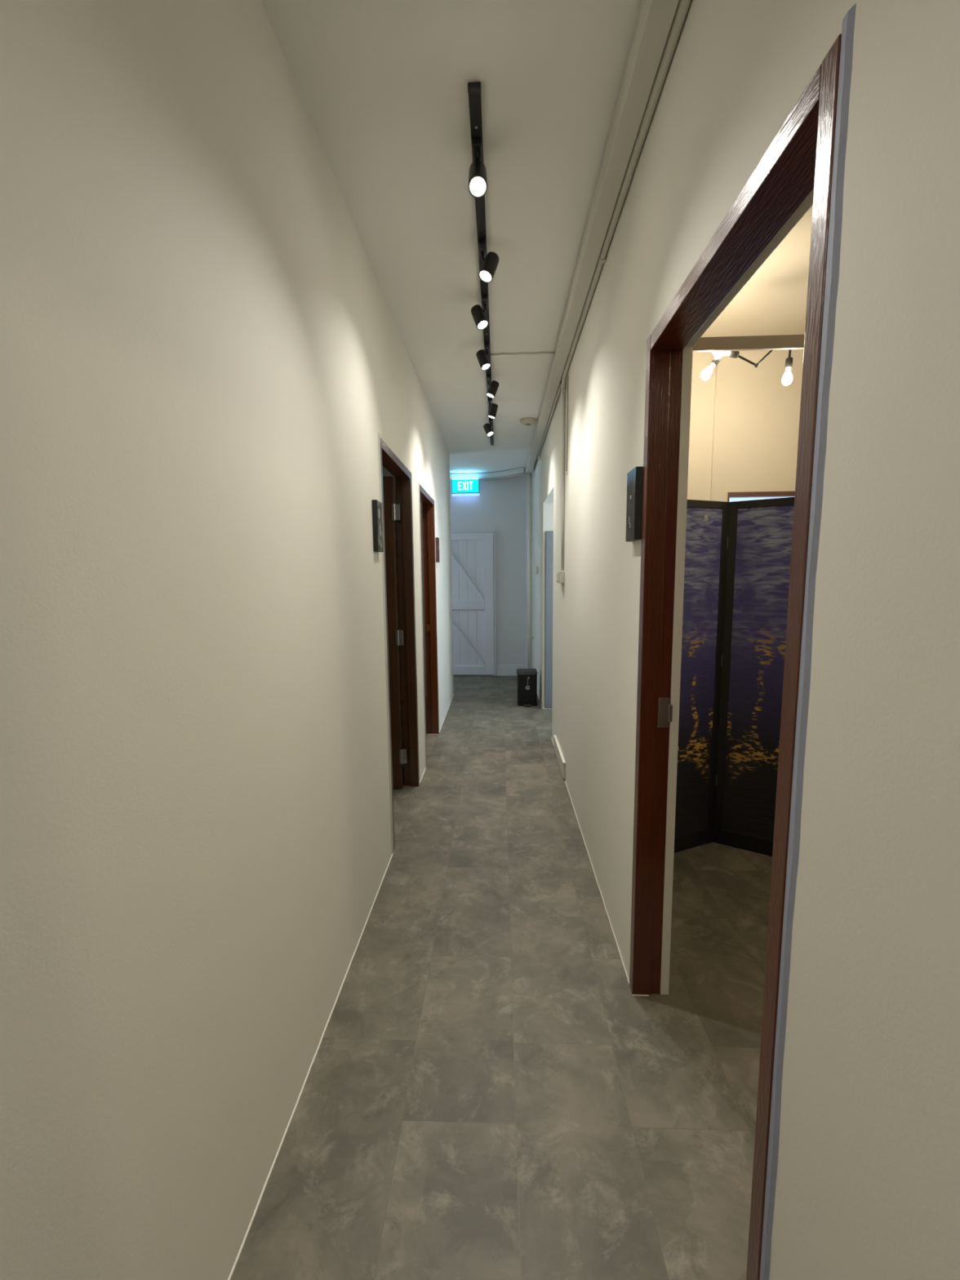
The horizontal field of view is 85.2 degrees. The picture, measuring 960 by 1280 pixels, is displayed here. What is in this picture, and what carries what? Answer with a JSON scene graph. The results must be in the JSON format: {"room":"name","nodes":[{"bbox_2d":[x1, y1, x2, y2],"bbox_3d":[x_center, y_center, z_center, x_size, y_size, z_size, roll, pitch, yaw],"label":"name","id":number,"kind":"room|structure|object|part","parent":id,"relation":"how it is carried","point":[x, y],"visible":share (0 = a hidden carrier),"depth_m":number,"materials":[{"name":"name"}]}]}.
{"room":"hallway","nodes":[
{"label":"hallway","id":0,"kind":"room"},
{"bbox_2d":[0,0,453,1279],"bbox_3d":[-0.536,-0.258,2.333,0.100,2.848,7.850,0,7,2],"label":"wall","id":1,"kind":"structure","parent":0,"point":[205,359],"depth_m":0.92,"materials":[{"name":"beige paint"}]},
{"bbox_2d":[227,694,453,1279],"bbox_3d":[-0.467,1.151,2.506,0.005,0.006,7.850,0,7,2],"label":"baseboard","id":2,"kind":"structure","parent":1,"relation":"attached to","point":[352,958],"depth_m":1.44,"materials":[{"name":"beige"}]},
{"bbox_2d":[372,499,383,551],"bbox_3d":[-0.472,-0.524,2.412,0.024,0.229,0.102,0,7,2],"label":"wall plaque","id":3,"kind":"object","parent":1,"relation":"attached to","point":[377,521],"visible":1,"depth_m":2.37,"materials":[{"name":"black"}]},
{"bbox_2d":[377,432,393,853],"bbox_3d":[-0.470,0.071,2.612,0.006,2.125,0.023,0,7,2],"label":"trim","id":4,"kind":"structure","parent":1,"relation":"attached to","point":[379,439],"depth_m":2.61,"materials":[{"name":"grey paint"}]},
{"bbox_2d":[417,480,426,767],"bbox_3d":[-0.424,-0.077,3.832,0.006,2.115,0.023,0,7,2],"label":"trim","id":5,"kind":"structure","parent":1,"relation":"attached to","point":[418,481],"depth_m":3.82,"materials":[{"name":"grey"}]},
{"bbox_2d":[435,537,439,562],"bbox_3d":[-0.385,-0.817,4.738,0.022,0.220,0.100,0,7,2],"label":"wall plaque","id":6,"kind":"object","parent":1,"relation":"attached to","point":[437,560],"visible":1,"depth_m":4.69,"materials":[{"name":"red"}]},
{"bbox_2d":[428,707,648,996],"bbox_3d":[0.196,0.969,3.908,1.709,0.008,3.986,1,7,13],"label":"trim","id":7,"kind":"structure","parent":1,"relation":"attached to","point":[637,995],"depth_m":1.80,"materials":[{"name":"beige"}]},
{"bbox_2d":[382,465,426,776],"bbox_3d":[-1.696,-0.424,3.768,2.326,2.848,5.050,0,7,2],"label":"wall","id":8,"kind":"structure","parent":0,"point":[385,473],"depth_m":3.79,"materials":[{"name":"white paint"}]},
{"bbox_2d":[379,436,419,850],"bbox_3d":[-0.916,0.020,3.095,0.930,2.114,0.914,0,7,2],"label":"door","id":9,"kind":"structure","parent":8,"relation":"in","point":[401,512],"depth_m":3.45,"materials":[{"name":"brown wood"}]},
{"bbox_2d":[419,484,439,765],"bbox_3d":[-0.861,-0.125,4.295,0.910,2.104,0.874,0,7,2],"label":"door","id":10,"kind":"structure","parent":8,"relation":"in","point":[428,503],"depth_m":4.66,"materials":[{"name":"brown wood"}]},
{"bbox_2d":[261,0,642,474],"bbox_3d":[-1.264,-1.781,2.774,3.630,0.080,9.248,0,7,2],"label":"ceiling","id":11,"kind":"structure","parent":0,"point":[382,85],"depth_m":1.75,"materials":[{"name":"paint"}]},
{"bbox_2d":[467,81,493,445],"bbox_3d":[0.058,-1.841,3.560,0.038,0.022,4.176,0,7,2],"label":"track","id":12,"kind":"object","parent":11,"relation":"attached to","point":[473,88],"visible":0.62,"depth_m":1.95,"materials":[{"name":"black metal"}]},
{"bbox_2d":[468,138,487,198],"bbox_3d":[-0.006,-1.533,1.720,0.063,0.137,0.110,0,7,2],"label":"track spotlight","id":13,"kind":"object","parent":12,"relation":"attached to","point":[477,180],"visible":1,"depth_m":1.70,"materials":[{"name":"black metal"}]},
{"bbox_2d":[471,294,488,329],"bbox_3d":[-0.002,-1.649,2.643,0.090,0.136,0.110,0,7,2],"label":"track spotlight","id":14,"kind":"object","parent":12,"relation":"attached to","point":[478,315],"visible":1,"depth_m":2.62,"materials":[{"name":"black metal"}]},
{"bbox_3d":[0.018,-1.675,2.644,0.030,0.045,0.014,0,7,2],"label":"swivel arm","id":15,"kind":"part","parent":14,"relation":"part of","materials":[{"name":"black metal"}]},
{"bbox_3d":[0.021,-1.713,2.525,0.036,0.019,2.066,0,7,2],"label":"track rail","id":16,"kind":"part","parent":12,"relation":"part of","materials":[{"name":"black metal"}]},
{"bbox_2d":[475,342,490,370],"bbox_3d":[0.021,-1.714,3.169,0.090,0.136,0.110,0,7,2],"label":"track spotlight","id":17,"kind":"object","parent":12,"relation":"attached to","point":[482,355],"visible":1,"depth_m":3.15,"materials":[{"name":"black metal"}]},
{"bbox_2d":[483,418,493,436],"bbox_3d":[0.076,-1.905,4.696,0.092,0.136,0.110,0,7,2],"label":"track spotlight","id":18,"kind":"object","parent":12,"relation":"attached to","point":[488,430],"visible":1,"depth_m":4.67,"materials":[{"name":"black metal"}]},
{"bbox_2d":[478,239,499,283],"bbox_3d":[0.038,-1.596,2.215,0.088,0.136,0.110,0,7,2],"label":"track spotlight","id":19,"kind":"object","parent":12,"relation":"attached to","point":[487,270],"visible":1,"depth_m":2.19,"materials":[{"name":"black metal"}]},
{"bbox_3d":[0.018,-1.622,2.217,0.030,0.045,0.014,0,7,2],"label":"swivel arm","id":20,"kind":"part","parent":19,"relation":"part of","materials":[{"name":"black metal"}]},
{"bbox_3d":[0.094,-1.968,4.567,0.036,0.019,2.048,0,7,2],"label":"track rail","id":21,"kind":"part","parent":12,"relation":"part of","materials":[{"name":"black metal"}]},
{"bbox_2d":[486,374,499,398],"bbox_3d":[0.090,-1.778,3.672,0.093,0.136,0.110,0,7,2],"label":"track spotlight","id":22,"kind":"object","parent":12,"relation":"attached to","point":[494,384],"visible":1,"depth_m":3.65,"materials":[{"name":"black metal"}]},
{"bbox_2d":[488,398,497,418],"bbox_3d":[0.103,-1.839,4.158,0.084,0.134,0.110,0,7,2],"label":"track spotlight","id":23,"kind":"object","parent":12,"relation":"attached to","point":[493,406],"visible":1,"depth_m":4.14,"materials":[{"name":"black metal"}]},
{"bbox_2d":[490,351,555,355],"bbox_3d":[0.270,-1.818,3.313,0.411,0.010,0.017,0,7,2],"label":"cable","id":24,"kind":"object","parent":11,"relation":"attached to","point":[517,353],"visible":0.98,"depth_m":3.31,"materials":[{"name":"grey plastic"}]},
{"bbox_2d":[520,417,536,426],"bbox_3d":[0.439,-1.979,4.748,0.150,0.049,0.150,0,7,2],"label":"smoke detector","id":25,"kind":"object","parent":11,"relation":"attached to","point":[527,421],"visible":1,"depth_m":4.70,"materials":[{"name":"beige plastic"}]},
{"bbox_2d":[526,0,679,472],"bbox_3d":[0.475,-1.677,2.506,0.067,0.079,8.620,0,7,2],"label":"cable trunking","id":26,"kind":"object","parent":11,"relation":"attached to","point":[655,17],"visible":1,"depth_m":1.69,"materials":[{"name":"grey plastic"}]},
{"bbox_2d":[449,472,532,675],"bbox_3d":[-0.269,-0.899,7.459,5.300,2.848,0.100,0,7,2],"label":"wall","id":27,"kind":"structure","parent":0,"point":[500,506],"depth_m":7.33,"materials":[{"name":"white paint"}]},
{"bbox_2d":[451,478,479,496],"bbox_3d":[-0.197,-2.094,7.184,0.378,0.222,0.144,0,7,2],"label":"exit sign","id":28,"kind":"object","parent":27,"relation":"attached to","point":[470,486],"visible":1,"depth_m":7.12,"materials":[{"name":"teal plastic"}]},
{"bbox_2d":[450,530,496,675],"bbox_3d":[-0.233,-0.501,7.440,0.909,2.062,0.034,0,7,2],"label":"door","id":29,"kind":"structure","parent":27,"relation":"in","point":[477,638],"depth_m":7.43,"materials":[{"name":"white paint"}]},
{"bbox_2d":[449,467,525,479],"bbox_3d":[-0.551,-2.255,7.178,2.370,0.070,0.293,1,7,10],"label":"cable","id":30,"kind":"object","parent":27,"relation":"attached to","point":[520,470],"visible":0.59,"depth_m":7.15,"materials":[{"name":"grey plastic"}]},
{"bbox_2d":[496,664,525,675],"bbox_3d":[0.452,0.439,7.540,0.427,0.158,0.018,0,7,2],"label":"baseboard","id":31,"kind":"structure","parent":27,"relation":"attached to","point":[508,669],"depth_m":7.53,"materials":[{"name":"white paint"}]},
{"bbox_2d":[525,477,532,668],"bbox_3d":[0.692,-0.857,7.344,0.084,2.773,0.068,0,7,2],"label":"trim","id":32,"kind":"structure","parent":27,"relation":"attached to","point":[526,477],"depth_m":7.32,"materials":[{"name":"white paint"}]},
{"bbox_2d":[231,675,772,1279],"bbox_3d":[0.385,1.105,3.072,6.920,0.060,9.248,0,7,2],"label":"floor","id":33,"kind":"structure","parent":0,"point":[488,1093],"depth_m":1.55,"materials":[{"name":"tile"}]},
{"bbox_2d":[516,668,537,706],"bbox_3d":[0.530,0.530,5.883,0.226,0.383,0.296,0,7,2],"label":"pedal bin","id":34,"kind":"object","parent":33,"relation":"on","point":[526,677],"visible":1,"depth_m":5.79,"materials":[{"name":"black plastic"}]},
{"bbox_3d":[0.529,0.352,5.883,0.226,0.029,0.252,0,7,2],"label":"bin lid","id":35,"kind":"part","parent":34,"relation":"part of","materials":[{"name":"grey plastic"}]},
{"bbox_2d":[674,497,794,856],"bbox_3d":[1.241,0.216,2.609,0.827,1.800,0.250,0,7,2],"label":"folding screen","id":36,"kind":"object","parent":33,"relation":"on","point":[738,553],"visible":0.56,"depth_m":2.64,"materials":[{"name":"purple fabric"}]},
{"bbox_3d":[1.040,0.215,2.635,0.460,1.800,0.022,-4,8,-23],"label":"panel frame","id":37,"kind":"part","parent":36,"relation":"part of","materials":[{"name":"black paint"}]},
{"bbox_3d":[1.452,0.215,2.601,0.460,1.800,0.022,4,8,32],"label":"panel frame","id":38,"kind":"part","parent":36,"relation":"part of","materials":[{"name":"black paint"}]},
{"bbox_2d":[687,349,804,502],"bbox_3d":[2.311,-0.747,4.307,3.144,3.270,0.100,0,7,2],"label":"wall","id":39,"kind":"structure","parent":0,"point":[756,432],"depth_m":4.14,"materials":[{"name":"paint"}]},
{"bbox_2d":[710,364,717,500],"bbox_3d":[1.873,-0.737,4.269,0.010,3.268,0.010,0,7,2],"label":"conduit","id":40,"kind":"object","parent":39,"relation":"attached to","point":[717,365],"visible":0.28,"depth_m":4.15,"materials":[{"name":"paint"}]},
{"bbox_2d":[727,491,795,502],"bbox_3d":[2.482,-0.164,4.371,0.933,2.091,0.104,0,7,2],"label":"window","id":41,"kind":"structure","parent":39,"relation":"in","point":[731,496],"depth_m":4.21,"materials":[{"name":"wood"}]},
{"bbox_3d":[2.469,-0.150,4.381,0.881,2.043,0.010,0,7,2],"label":"frosted pane","id":42,"kind":"part","parent":41,"relation":"part of","materials":[{"name":"white glass"}]},
{"bbox_2d":[532,0,959,1279],"bbox_3d":[0.613,-0.588,2.852,0.140,3.350,9.048,0,7,2],"label":"wall","id":43,"kind":"structure","parent":0,"point":[868,1185],"depth_m":0.68,"materials":[{"name":"beige paint"}]},
{"bbox_2d":[527,472,533,668],"bbox_3d":[0.675,-0.850,6.983,0.090,2.844,0.064,0,7,2],"label":"drain pipe","id":44,"kind":"object","parent":43,"relation":"attached to","point":[529,474],"visible":0.85,"depth_m":6.95,"materials":[{"name":"beige"}]},
{"bbox_2d":[544,531,553,708],"bbox_3d":[1.060,-0.194,5.503,0.742,1.887,0.078,0,7,2],"label":"door","id":45,"kind":"structure","parent":43,"relation":"in","point":[548,535],"depth_m":5.54,"materials":[{"name":"silver metal"}]},
{"bbox_2d":[537,381,561,459],"bbox_3d":[0.611,-1.906,4.716,0.030,0.070,2.150,0,7,2],"label":"conduit pipe","id":46,"kind":"object","parent":43,"relation":"attached to","point":[560,383],"visible":0.92,"depth_m":4.43,"materials":[{"name":"grey"}]},
{"bbox_2d":[555,570,564,582],"bbox_3d":[0.570,-0.449,3.710,0.052,0.086,0.088,0,7,2],"label":"switch","id":47,"kind":"object","parent":43,"relation":"attached to","point":[560,575],"visible":1,"depth_m":3.67,"materials":[{"name":"grey plastic"}]},
{"bbox_3d":[0.556,-0.449,3.711,0.010,0.078,0.080,0,7,2],"label":"plate","id":48,"kind":"part","parent":47,"relation":"part of","materials":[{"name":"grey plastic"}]},
{"bbox_2d":[560,391,565,570],"bbox_3d":[0.579,-1.100,3.628,0.019,1.226,0.018,0,7,2],"label":"conduit","id":49,"kind":"object","parent":43,"relation":"attached to","point":[563,393],"visible":0.89,"depth_m":3.62,"materials":[{"name":"grey plastic"}]},
{"bbox_2d":[565,376,568,474],"bbox_3d":[0.574,-1.413,3.442,0.012,0.618,0.018,0,7,2],"label":"cable conduit","id":50,"kind":"object","parent":43,"relation":"attached to","point":[566,417],"visible":1,"depth_m":3.44,"materials":[{"name":"grey plastic"}]},
{"bbox_2d":[537,693,629,985],"bbox_3d":[0.574,1.080,2.987,0.005,0.006,8.900,0,7,2],"label":"baseboard","id":51,"kind":"structure","parent":43,"relation":"attached to","point":[537,693],"depth_m":2.38,"materials":[{"name":"beige wood"}]},
{"bbox_2d":[560,0,691,392],"bbox_3d":[0.466,-1.412,0.901,0.032,0.113,5.350,0,7,2],"label":"conduit pipe","id":52,"kind":"object","parent":43,"relation":"attached to","point":[682,6],"visible":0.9,"depth_m":1.62,"materials":[{"name":"grey"}]},
{"bbox_2d":[626,466,643,542],"bbox_3d":[0.508,-0.443,1.719,0.024,0.228,0.113,0,7,2],"label":"wall plaque","id":53,"kind":"object","parent":43,"relation":"attached to","point":[634,477],"visible":1,"depth_m":1.68,"materials":[{"name":"black"}]},
{"bbox_2d":[629,33,841,1279],"bbox_3d":[0.978,0.211,1.249,0.956,2.150,0.907,0,7,2],"label":"door frame","id":54,"kind":"structure","parent":43,"relation":"in","point":[798,160],"depth_m":1.05,"materials":[{"name":"red wood"}]},
{"bbox_3d":[0.597,0.234,1.682,0.044,0.097,0.013,0,7,2],"label":"strike plate","id":55,"kind":"part","parent":54,"relation":"part of","materials":[{"name":"silver metal"}]},
{"bbox_2d":[759,3,856,1279],"bbox_3d":[0.487,0.265,0.804,0.004,2.165,0.025,0,7,2],"label":"trim","id":56,"kind":"structure","parent":43,"relation":"attached to","point":[832,276],"depth_m":0.76,"materials":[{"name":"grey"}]},
{"bbox_2d":[701,204,813,337],"bbox_3d":[2.270,-2.116,3.456,3.144,0.502,7.548,0,7,2],"label":"ceiling","id":57,"kind":"structure","parent":0,"point":[773,301],"depth_m":3.48,"materials":[{"name":"paint"}]},
{"bbox_3d":[3.748,-0.478,2.017,0.100,3.270,4.400,0,7,2],"label":"wall","id":58,"kind":"structure","parent":0,"visible":0},
{"bbox_2d":[693,334,804,351],"bbox_3d":[2.210,-1.799,3.133,3.044,0.075,0.025,0,7,2],"label":"ceiling beam","id":59,"kind":"structure","parent":58,"relation":"attached to","point":[779,341],"depth_m":3.15,"materials":[{"name":"brown"}]},
{"bbox_2d":[700,349,792,385],"bbox_3d":[1.732,-1.778,3.334,0.602,0.288,0.202,2,7,17],"label":"chandelier","id":60,"kind":"object","parent":59,"relation":"hanging from","point":[787,379],"visible":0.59,"depth_m":3.33,"materials":[{"name":"black metal"}]},
{"bbox_3d":[1.466,-1.728,3.359,0.083,0.096,0.060,0,7,2],"label":"glowing bulb","id":61,"kind":"part","parent":60,"relation":"part of","materials":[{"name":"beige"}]},
{"bbox_2d":[710,356,721,366],"bbox_3d":[1.515,-1.792,3.349,0.065,0.068,0.042,0,7,2],"label":"bulb socket","id":62,"kind":"object","parent":60,"relation":"attached to","point":[716,360],"depth_m":3.34,"materials":[{"name":"grey"}]},
{"bbox_3d":[1.537,-1.836,3.320,0.106,0.061,0.060,0,7,2],"label":"glowing bulb","id":63,"kind":"part","parent":60,"relation":"part of","materials":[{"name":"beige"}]},
{"bbox_2d":[727,351,739,358],"bbox_3d":[1.618,-1.825,3.328,0.062,0.048,0.042,-1,7,-4],"label":"bulb socket","id":64,"kind":"object","parent":60,"relation":"attached to","point":[735,354],"depth_m":3.31,"materials":[{"name":"grey metal"}]},
{"bbox_3d":[1.812,-1.828,3.334,0.333,0.160,0.026,0,7,2],"label":"arm","id":65,"kind":"part","parent":60,"relation":"part of","materials":[{"name":"black metal"}]},
{"bbox_3d":[1.971,-1.690,3.345,0.060,0.105,0.060,0,7,2],"label":"glowing bulb","id":66,"kind":"part","parent":60,"relation":"part of","materials":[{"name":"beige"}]},
{"bbox_2d":[784,356,792,368],"bbox_3d":[1.975,-1.771,3.335,0.044,0.060,0.042,0,7,2],"label":"bulb socket","id":67,"kind":"object","parent":60,"relation":"attached to","point":[788,361],"depth_m":3.32,"materials":[{"name":"grey metal"}]}
]}

